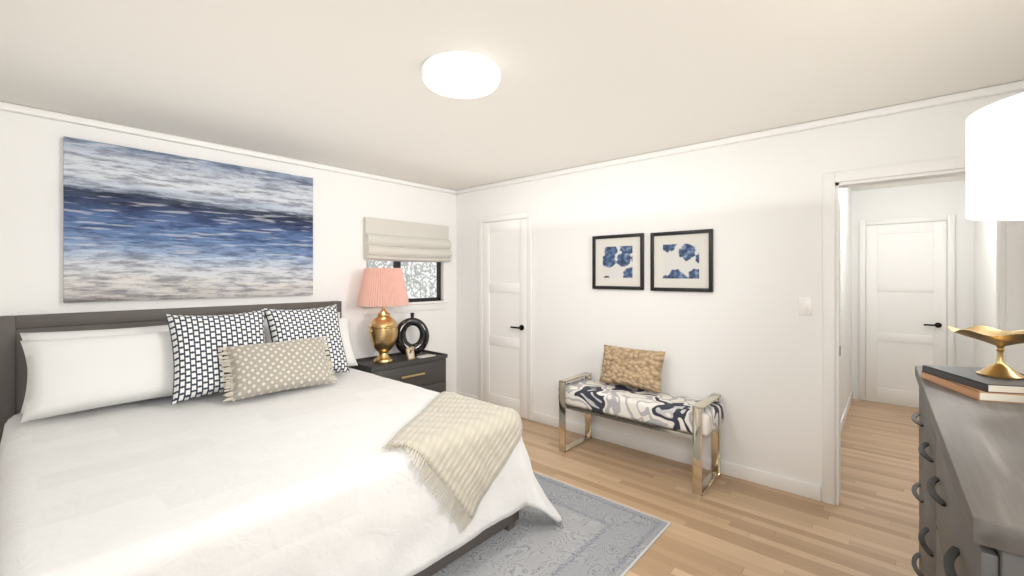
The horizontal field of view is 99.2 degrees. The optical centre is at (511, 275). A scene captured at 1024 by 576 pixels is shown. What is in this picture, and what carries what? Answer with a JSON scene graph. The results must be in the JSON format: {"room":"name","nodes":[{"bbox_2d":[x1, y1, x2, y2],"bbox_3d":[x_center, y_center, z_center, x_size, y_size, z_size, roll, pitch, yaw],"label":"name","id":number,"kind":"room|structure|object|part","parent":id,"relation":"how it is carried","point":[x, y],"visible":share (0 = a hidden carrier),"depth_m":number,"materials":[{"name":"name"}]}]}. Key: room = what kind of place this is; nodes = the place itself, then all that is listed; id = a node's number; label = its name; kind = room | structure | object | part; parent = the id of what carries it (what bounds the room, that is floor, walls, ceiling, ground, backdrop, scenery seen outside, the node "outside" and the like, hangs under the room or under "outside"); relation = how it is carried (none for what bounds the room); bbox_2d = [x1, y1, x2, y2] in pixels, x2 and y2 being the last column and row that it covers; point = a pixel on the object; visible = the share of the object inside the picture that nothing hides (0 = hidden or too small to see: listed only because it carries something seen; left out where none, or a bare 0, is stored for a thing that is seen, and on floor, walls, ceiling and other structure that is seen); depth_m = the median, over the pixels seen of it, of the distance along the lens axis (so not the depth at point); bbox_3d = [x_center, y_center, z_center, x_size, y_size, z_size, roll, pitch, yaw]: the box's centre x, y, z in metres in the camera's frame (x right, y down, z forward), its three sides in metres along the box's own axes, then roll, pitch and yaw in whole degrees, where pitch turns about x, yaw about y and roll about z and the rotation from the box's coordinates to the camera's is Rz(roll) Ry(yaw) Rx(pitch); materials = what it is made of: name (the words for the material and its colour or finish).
{"room":"bedroom","nodes":[
{"label":"bedroom","id":0,"kind":"room"},
{"bbox_2d":[0,110,455,391],"bbox_3d":[-2.152,0.225,3.522,0.120,2.450,4.640,0,0,41],"label":"wall","id":1,"kind":"structure","parent":0,"point":[31,215],"depth_m":3.30,"materials":[{"name":"white paint"}]},
{"bbox_2d":[63,136,312,302],"bbox_3d":[-2.266,-0.347,3.269,0.034,1.025,1.530,0,0,41],"label":"painting","id":2,"kind":"object","parent":1,"relation":"attached to","point":[140,224],"visible":1,"depth_m":3.11},
{"bbox_2d":[0,101,455,194],"bbox_3d":[-2.088,-0.978,3.471,0.045,0.045,4.290,0,0,41],"label":"crown molding","id":3,"kind":"structure","parent":1,"relation":"attached to","point":[4,106],"depth_m":3.16,"materials":[{"name":"white paint"}]},
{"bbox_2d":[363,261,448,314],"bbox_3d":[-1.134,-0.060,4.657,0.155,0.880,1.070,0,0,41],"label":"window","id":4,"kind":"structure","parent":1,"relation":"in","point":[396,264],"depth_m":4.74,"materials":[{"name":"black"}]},
{"bbox_2d":[364,217,451,261],"bbox_3d":[-1.057,-0.360,4.590,0.104,0.420,1.040,0,0,41],"label":"blind","id":5,"kind":"object","parent":1,"relation":"attached to","point":[393,240],"visible":1,"depth_m":4.52,"materials":[{"name":"white fabric"}]},
{"bbox_2d":[0,0,1023,191],"bbox_3d":[0.606,-1.050,3.165,4.740,0.100,7.740,0,0,41],"label":"ceiling","id":6,"kind":"structure","parent":0,"point":[338,83],"depth_m":2.11,"materials":[{"name":"white paint"}]},
{"bbox_2d":[421,51,499,98],"bbox_3d":[-0.246,-0.963,2.117,0.380,0.075,0.380,0,0,41],"label":"flush light","id":7,"kind":"object","parent":6,"relation":"attached to","point":[460,74],"visible":1,"depth_m":2.02,"materials":[{"name":"white glass"}]},
{"bbox_2d":[520,399,918,575],"bbox_3d":[0.606,1.500,3.165,4.740,0.100,7.740,0,0,41],"label":"floor","id":8,"kind":"structure","parent":0,"point":[725,525],"depth_m":2.74,"materials":[{"name":"brown wood"}]},
{"bbox_2d":[348,350,447,392],"bbox_3d":[-1.098,1.121,4.246,0.472,0.658,0.860,0,0,41],"label":"nightstand","id":9,"kind":"object","parent":8,"relation":"on","point":[428,373],"visible":0.38,"depth_m":4.18,"materials":[{"name":"grey wood"}]},
{"bbox_2d":[357,266,408,363],"bbox_3d":[-1.214,0.358,4.122,0.473,0.905,0.473,0,0,41],"label":"lamp","id":10,"kind":"object","parent":9,"relation":"on","point":[383,287],"visible":1,"depth_m":4.00,"materials":[{"name":"pink fabric"}]},
{"bbox_3d":[-1.214,0.101,4.122,0.473,0.350,0.473,0,0,41],"label":"lamp shade","id":11,"kind":"part","parent":10,"relation":"part of","materials":[{"name":"pink fabric"}]},
{"bbox_2d":[406,346,414,360],"bbox_3d":[-0.985,0.750,4.223,0.040,0.124,0.100,0,0,29],"label":"photo frame","id":12,"kind":"object","parent":9,"relation":"on","point":[410,354],"visible":0.98,"depth_m":4.22,"materials":[{"name":"gold metal"}]},
{"bbox_2d":[395,313,428,355],"bbox_3d":[-1.021,0.593,4.438,0.354,0.436,0.102,0,0,-17],"label":"ring vase","id":13,"kind":"object","parent":9,"relation":"on","point":[402,343],"visible":0.83,"depth_m":4.41,"materials":[{"name":"black ceramic"}]},
{"bbox_3d":[-0.928,1.067,4.098,0.022,0.283,0.260,0,0,41],"label":"handle","id":14,"kind":"part","parent":9,"relation":"part of","materials":[{"name":"gold metal"}]},
{"bbox_2d":[416,354,435,357],"bbox_3d":[-0.858,0.803,4.355,0.110,0.015,0.160,0,0,31],"label":"tray","id":15,"kind":"object","parent":9,"relation":"on","point":[425,355],"visible":0.71,"depth_m":4.32,"materials":[{"name":"white ceramic"}]},
{"bbox_2d":[431,471,670,575],"bbox_3d":[-0.916,1.446,2.172,2.280,0.007,3.000,0,0,41],"label":"rug","id":16,"kind":"object","parent":8,"relation":"on","point":[590,534],"visible":0.25,"depth_m":2.37,"materials":[{"name":"grey carpet"}]},
{"bbox_2d":[0,301,561,575],"bbox_3d":[-1.370,0.835,2.464,2.439,1.213,2.342,0,0,41],"label":"bed","id":17,"kind":"object","parent":16,"relation":"on","point":[281,439],"visible":1,"depth_m":2.09,"materials":[{"name":"white fabric"}]},
{"bbox_2d":[20,326,227,422],"bbox_3d":[-2.275,0.548,2.632,0.187,0.440,0.920,-31,-20,37],"label":"pillow","id":18,"kind":"object","parent":17,"relation":"on","point":[72,374],"depth_m":2.45,"materials":[{"name":"white fabric"}]},
{"bbox_3d":[-2.258,0.836,3.242,0.079,1.212,2.040,0,0,41],"label":"headboard","id":19,"kind":"part","parent":17,"relation":"part of","materials":[{"name":"grey wood"}]},
{"bbox_2d":[165,309,274,404],"bbox_3d":[-1.877,0.494,2.828,0.560,0.560,0.159,0,-22,-46],"label":"pillow","id":20,"kind":"object","parent":17,"relation":"on","point":[193,369],"depth_m":2.70,"materials":[{"name":"white fabric"}]},
{"bbox_2d":[263,304,349,386],"bbox_3d":[-1.519,0.490,3.260,0.160,0.560,0.560,-25,-15,36],"label":"pillow","id":21,"kind":"object","parent":17,"relation":"on","point":[284,325],"depth_m":3.26,"materials":[{"name":"white fabric"}]},
{"bbox_2d":[386,391,522,519],"bbox_3d":[-0.448,1.046,2.501,0.874,0.566,0.918,0,0,41],"label":"throw blanket","id":22,"kind":"object","parent":17,"relation":"on","point":[460,457],"depth_m":2.22,"materials":[{"name":"beige fabric"}]},
{"bbox_2d":[559,372,723,496],"bbox_3d":[0.956,1.157,3.397,1.200,0.585,0.420,0,0,41],"label":"bench","id":23,"kind":"object","parent":8,"relation":"on","point":[697,419],"visible":1,"depth_m":3.19,"materials":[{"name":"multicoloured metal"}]},
{"bbox_2d":[599,345,665,392],"bbox_3d":[0.965,0.743,3.544,0.540,0.320,0.126,0,-16,41],"label":"pillow","id":24,"kind":"object","parent":23,"relation":"on","point":[637,368],"visible":1,"depth_m":3.47,"materials":[{"name":"beige fabric"}]},
{"bbox_3d":[0.956,0.990,3.397,1.200,0.150,0.388,0,0,41],"label":"seat","id":25,"kind":"part","parent":23,"relation":"part of","materials":[{"name":"multicoloured fabric"}]},
{"bbox_2d":[911,366,1023,575],"bbox_3d":[1.466,0.925,1.181,0.519,1.050,1.600,0,0,40],"label":"dresser","id":26,"kind":"object","parent":8,"relation":"on","point":[970,496],"visible":1,"depth_m":1.02,"materials":[{"name":"grey wood"}]},
{"bbox_2d":[921,365,1023,403],"bbox_3d":[1.676,0.373,1.514,0.271,0.054,0.330,0,0,19],"label":"books","id":27,"kind":"object","parent":26,"relation":"on","point":[969,382],"visible":0.88,"depth_m":1.46,"materials":[{"name":"brown paper"}]},
{"bbox_2d":[947,325,1023,379],"bbox_3d":[1.688,0.265,1.508,0.259,0.162,0.259,0,0,41],"label":"bowl","id":28,"kind":"object","parent":27,"relation":"on","point":[999,368],"visible":1,"depth_m":1.50,"materials":[{"name":"gold metal"}]},
{"bbox_2d":[966,92,1023,220],"bbox_3d":[1.312,0.000,0.984,0.400,0.800,0.400,0,0,41],"label":"lamp","id":29,"kind":"object","parent":26,"relation":"on","point":[995,161],"visible":1,"depth_m":1.01,"materials":[{"name":"white fabric"}]},
{"bbox_2d":[456,90,1023,500],"bbox_3d":[1.074,0.225,3.699,4.740,2.450,0.120,0,0,41],"label":"wall","id":30,"kind":"structure","parent":0,"point":[744,339],"depth_m":3.21,"materials":[{"name":"white paint"}]},
{"bbox_2d":[456,391,478,399],"bbox_3d":[-0.493,1.403,4.983,0.390,0.095,0.014,0,0,41],"label":"baseboard","id":31,"kind":"structure","parent":30,"relation":"attached to","point":[467,395],"depth_m":4.98,"materials":[{"name":"white wood"}]},
{"bbox_2d":[483,218,526,418],"bbox_3d":[-0.082,0.431,4.618,0.630,2.030,0.010,0,0,41],"label":"closet door","id":32,"kind":"structure","parent":30,"relation":"in","point":[504,310],"depth_m":4.61,"materials":[{"name":"white wood"}]},
{"bbox_2d":[510,325,523,329],"bbox_3d":[0.052,0.526,4.458,0.143,0.056,0.054,0,0,41],"label":"door handle","id":33,"kind":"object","parent":32,"relation":"attached to","point":[520,327],"depth_m":4.43,"materials":[{"name":"black metal"}]},
{"bbox_2d":[479,212,531,419],"bbox_3d":[-0.084,0.400,4.615,0.754,2.092,0.016,0,0,41],"label":"door frame","id":34,"kind":"structure","parent":30,"relation":"attached to","point":[528,215],"depth_m":4.39,"materials":[{"name":"white wood"}]},
{"bbox_2d":[592,233,643,289],"bbox_3d":[0.905,-0.120,3.749,0.480,0.470,0.022,0,0,41],"label":"framed picture","id":35,"kind":"object","parent":30,"relation":"attached to","point":[617,261],"visible":0.96,"depth_m":3.74,"materials":[{"name":"black"}]},
{"bbox_2d":[532,411,820,500],"bbox_3d":[1.089,1.403,3.597,2.395,0.095,0.014,0,0,41],"label":"baseboard","id":36,"kind":"structure","parent":30,"relation":"attached to","point":[797,487],"depth_m":3.35,"materials":[{"name":"white wood"}]},
{"bbox_2d":[650,229,712,291],"bbox_3d":[1.311,-0.115,3.393,0.480,0.470,0.022,0,0,41],"label":"framed picture","id":37,"kind":"object","parent":30,"relation":"attached to","point":[682,261],"visible":0.96,"depth_m":3.38,"materials":[{"name":"black"}]},
{"bbox_2d":[456,80,1023,194],"bbox_3d":[1.020,-0.978,3.637,4.500,0.045,0.045,0,0,41],"label":"crown molding","id":38,"kind":"structure","parent":30,"relation":"attached to","point":[831,121],"depth_m":2.88,"materials":[{"name":"white"}]},
{"bbox_2d":[799,297,811,315],"bbox_3d":[1.926,0.200,2.865,0.072,0.116,0.010,0,0,41],"label":"light switch","id":39,"kind":"object","parent":30,"relation":"attached to","point":[805,306],"visible":1,"depth_m":2.86,"materials":[{"name":"white plastic"}]},
{"bbox_2d":[823,156,1023,505],"bbox_3d":[2.360,0.398,2.571,0.850,2.105,0.156,0,0,41],"label":"trim","id":40,"kind":"structure","parent":30,"relation":"attached to","point":[1009,275],"depth_m":2.69,"materials":[{"name":"white wood"}]},
{"bbox_2d":[841,187,850,416],"bbox_3d":[2.991,0.225,4.080,0.120,2.450,2.980,0,0,41],"label":"wall","id":41,"kind":"structure","parent":0,"point":[845,293],"depth_m":4.54,"materials":[{"name":"white paint"}]},
{"bbox_2d":[841,391,852,431],"bbox_3d":[3.453,1.403,4.506,0.014,0.095,1.730,0,0,41],"label":"baseboard","id":42,"kind":"structure","parent":41,"relation":"attached to","point":[843,418],"depth_m":4.46,"materials":[{"name":"white wood"}]},
{"bbox_2d":[851,180,973,407],"bbox_3d":[3.072,0.225,6.070,4.620,2.450,0.120,0,0,41],"label":"wall","id":43,"kind":"structure","parent":0,"point":[937,199],"depth_m":4.72,"materials":[{"name":"white paint"}]},
{"bbox_2d":[866,221,946,407],"bbox_3d":[4.362,0.431,4.845,0.665,2.030,0.010,0,0,41],"label":"hall door","id":44,"kind":"structure","parent":43,"relation":"in","point":[906,282],"depth_m":4.85,"materials":[{"name":"white wood"}]},
{"bbox_2d":[924,323,941,327],"bbox_3d":[4.510,0.526,4.673,0.143,0.056,0.054,0,0,41],"label":"door handle","id":45,"kind":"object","parent":44,"relation":"attached to","point":[938,325],"depth_m":4.66,"materials":[{"name":"black metal"}]},
{"bbox_2d":[859,215,954,399],"bbox_3d":[4.360,0.400,4.843,0.789,2.092,0.016,0,0,41],"label":"door frame","id":46,"kind":"structure","parent":43,"relation":"attached to","point":[950,219],"depth_m":4.86,"materials":[{"name":"white wood"}]},
{"bbox_2d":[974,220,995,367],"bbox_3d":[2.344,0.225,1.643,0.120,2.450,7.740,0,0,41],"label":"wall","id":47,"kind":"structure","parent":0,"point":[984,278],"depth_m":3.98,"materials":[{"name":"white paint"}]},
{"label":"outside","id":48,"kind":"structure","parent":0,"visible":0},
{"bbox_2d":[367,260,436,298],"bbox_3d":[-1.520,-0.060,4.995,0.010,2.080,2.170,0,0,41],"label":"window","id":49,"kind":"structure","parent":48,"point":[420,278],"depth_m":5.39,"materials":[{"name":"white glass"}]}
]}

